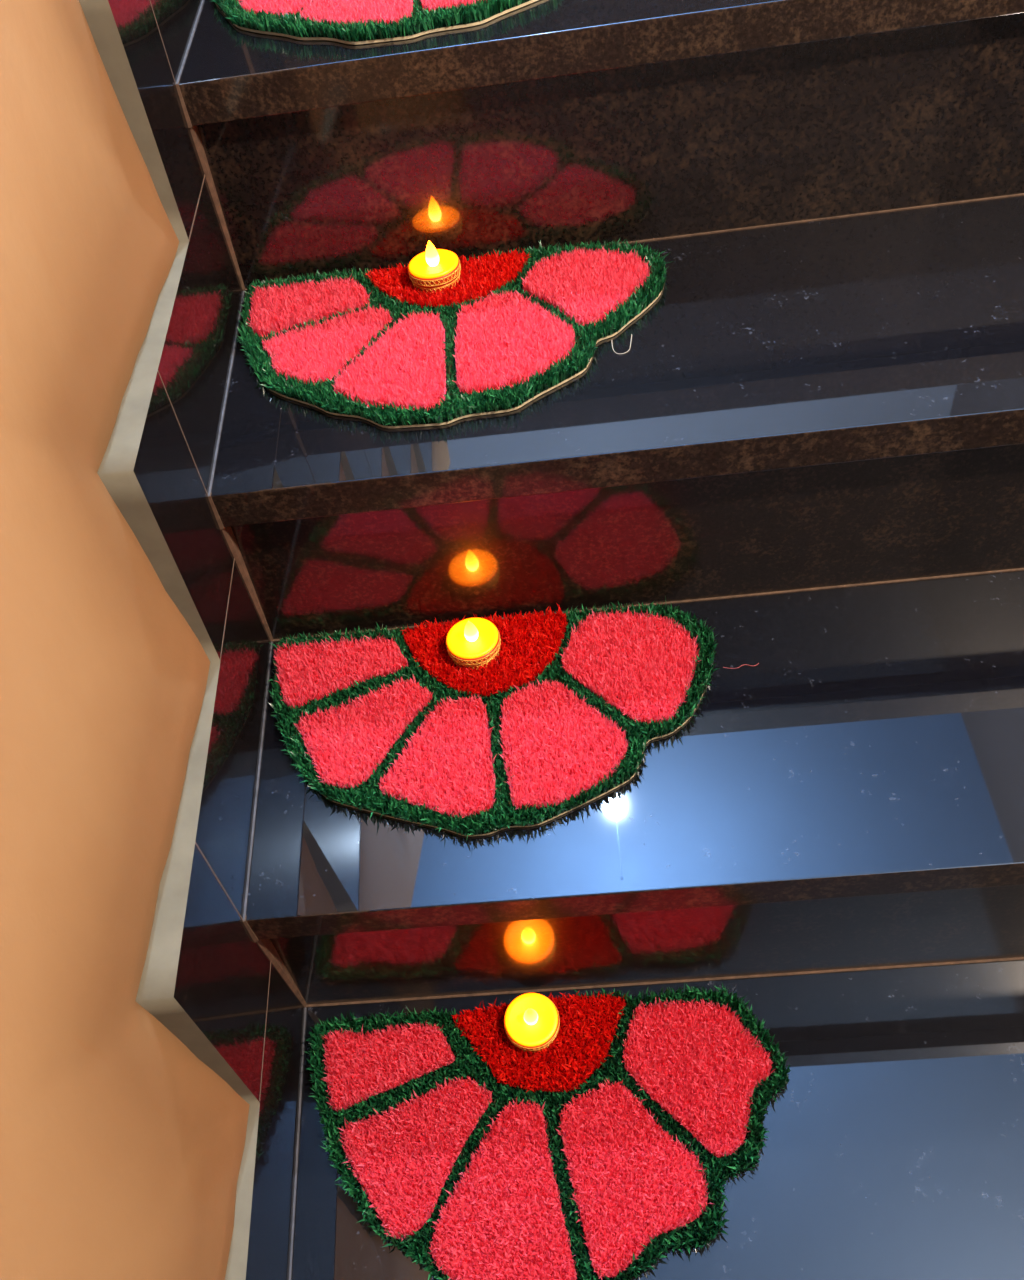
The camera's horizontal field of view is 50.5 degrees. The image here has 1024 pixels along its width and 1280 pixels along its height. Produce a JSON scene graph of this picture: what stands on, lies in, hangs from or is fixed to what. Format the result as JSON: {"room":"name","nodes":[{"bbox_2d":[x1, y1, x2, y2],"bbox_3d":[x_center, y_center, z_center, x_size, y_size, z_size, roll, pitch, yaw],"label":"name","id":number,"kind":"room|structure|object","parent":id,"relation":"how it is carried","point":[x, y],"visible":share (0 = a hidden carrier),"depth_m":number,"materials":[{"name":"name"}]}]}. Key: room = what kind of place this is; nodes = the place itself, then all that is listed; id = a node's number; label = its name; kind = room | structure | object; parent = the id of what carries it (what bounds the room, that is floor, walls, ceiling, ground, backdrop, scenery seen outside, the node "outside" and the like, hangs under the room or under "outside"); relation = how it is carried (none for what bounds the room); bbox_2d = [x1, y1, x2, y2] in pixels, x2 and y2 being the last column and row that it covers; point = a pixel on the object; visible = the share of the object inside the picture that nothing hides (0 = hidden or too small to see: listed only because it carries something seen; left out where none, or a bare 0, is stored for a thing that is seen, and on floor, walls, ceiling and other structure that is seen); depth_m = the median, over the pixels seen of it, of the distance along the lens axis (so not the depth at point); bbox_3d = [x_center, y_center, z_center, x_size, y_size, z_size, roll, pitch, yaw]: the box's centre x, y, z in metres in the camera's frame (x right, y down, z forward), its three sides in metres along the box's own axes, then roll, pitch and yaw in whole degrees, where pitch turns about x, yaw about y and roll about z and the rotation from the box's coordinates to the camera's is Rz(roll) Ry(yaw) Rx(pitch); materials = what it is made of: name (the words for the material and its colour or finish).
{"room":"indoor staircase","nodes":[
{"label":"indoor staircase","id":0,"kind":"room"},
{"bbox_2d":[0,0,259,1279],"bbox_3d":[-0.302,0.039,0.730,0.181,2.426,3.747,-7,49,4],"label":"wall","id":1,"kind":"structure","parent":0,"point":[128,1141],"depth_m":0.63,"materials":[{"name":"paint"}]},
{"bbox_2d":[108,0,304,1279],"bbox_3d":[-0.254,-0.201,0.899,0.036,1.766,2.589,-6,49,4],"label":"baseboard","id":2,"kind":"structure","parent":1,"relation":"attached to","point":[226,983],"depth_m":0.83,"materials":[{"name":"stone"}]},
{"bbox_3d":[-0.072,0.514,1.653,3.280,0.100,4.720,-5,50,5],"label":"floor","id":3,"kind":"structure","parent":0,"visible":0},
{"bbox_3d":[0.675,1.095,0.846,1.572,0.198,0.302,-5,50,5],"label":"stair step","id":4,"kind":"structure","parent":3,"relation":"on","visible":0},
{"bbox_3d":[0.643,0.761,0.875,1.578,0.198,0.302,-5,50,5],"label":"stair step","id":5,"kind":"structure","parent":4,"relation":"on","visible":0},
{"bbox_2d":[289,960,1023,1279],"bbox_3d":[0.612,0.427,0.903,1.584,0.198,0.303,-5,50,5],"label":"stair step","id":6,"kind":"structure","parent":5,"relation":"on","point":[893,1149],"depth_m":0.86,"materials":[{"name":"black stone"}]},
{"bbox_2d":[303,983,791,1279],"bbox_3d":[0.027,0.405,0.875,0.419,0.017,0.258,-5,50,5],"label":"mat","id":7,"kind":"object","parent":6,"relation":"on","point":[600,1151],"visible":0.99,"depth_m":0.88,"materials":[{"name":"carpet"}]},
{"bbox_2d":[504,993,559,1052],"bbox_3d":[0.016,0.322,0.923,0.048,0.042,0.048,9,52,17],"label":"tea light","id":8,"kind":"object","parent":7,"relation":"on","point":[531,1020],"visible":1,"depth_m":0.92,"materials":[{"name":"yellow wax"}]},
{"bbox_2d":[243,571,1023,1007],"bbox_3d":[0.580,0.094,0.927,1.589,0.203,0.294,-5,50,5],"label":"stair step","id":9,"kind":"structure","parent":6,"relation":"on","point":[849,798],"depth_m":0.86,"materials":[{"name":"black stone"}]},
{"bbox_2d":[268,596,718,840],"bbox_3d":[-0.018,0.065,0.904,0.404,0.017,0.242,-5,50,5],"label":"mat","id":10,"kind":"object","parent":9,"relation":"on","point":[387,723],"visible":1,"depth_m":0.91,"materials":[{"name":"carpet"}]},
{"bbox_2d":[446,618,500,669],"bbox_3d":[-0.035,-0.003,0.939,0.048,0.041,0.048,-32,53,-17],"label":"tea light","id":11,"kind":"object","parent":10,"relation":"on","point":[471,642],"visible":1,"depth_m":0.94,"materials":[{"name":"yellow wax"}]},
{"bbox_2d":[208,196,1023,641],"bbox_3d":[0.547,-0.239,0.955,1.596,0.193,0.309,-5,50,5],"label":"stair step","id":12,"kind":"structure","parent":9,"relation":"on","point":[839,402],"depth_m":0.89,"materials":[{"name":"black stone"}]},
{"bbox_2d":[236,238,672,427],"bbox_3d":[-0.052,-0.266,0.936,0.401,0.017,0.249,-5,50,5],"label":"mat","id":13,"kind":"object","parent":12,"relation":"on","point":[515,327],"visible":0.98,"depth_m":0.94,"materials":[{"name":"carpet"}]},
{"bbox_2d":[408,241,460,293],"bbox_3d":[-0.071,-0.341,0.978,0.048,0.041,0.048,-18,50,-6],"label":"tea light","id":14,"kind":"object","parent":13,"relation":"on","point":[431,269],"visible":1,"depth_m":0.97,"materials":[{"name":"yellow wax"}]},
{"bbox_2d":[176,0,1023,290],"bbox_3d":[0.516,-0.575,0.988,1.602,0.198,0.304,-5,50,5],"label":"stair step","id":15,"kind":"structure","parent":12,"relation":"on","point":[547,121],"depth_m":0.93,"materials":[{"name":"black stone"}]},
{"bbox_2d":[213,0,537,44],"bbox_3d":[-0.087,-0.584,0.952,0.402,0.017,0.262,-5,50,5],"label":"mat","id":16,"kind":"object","parent":15,"relation":"on","point":[353,22],"visible":1,"depth_m":0.89,"materials":[{"name":"carpet"}]},
{"bbox_2d":[612,334,631,353],"bbox_3d":[0.092,-0.247,0.906,0.018,0.003,0.022,-5,50,5],"label":"thread","id":17,"kind":"object","parent":12,"relation":"on","point":[631,334],"visible":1,"depth_m":0.90,"materials":[{"name":"beige fabric"}]}
]}

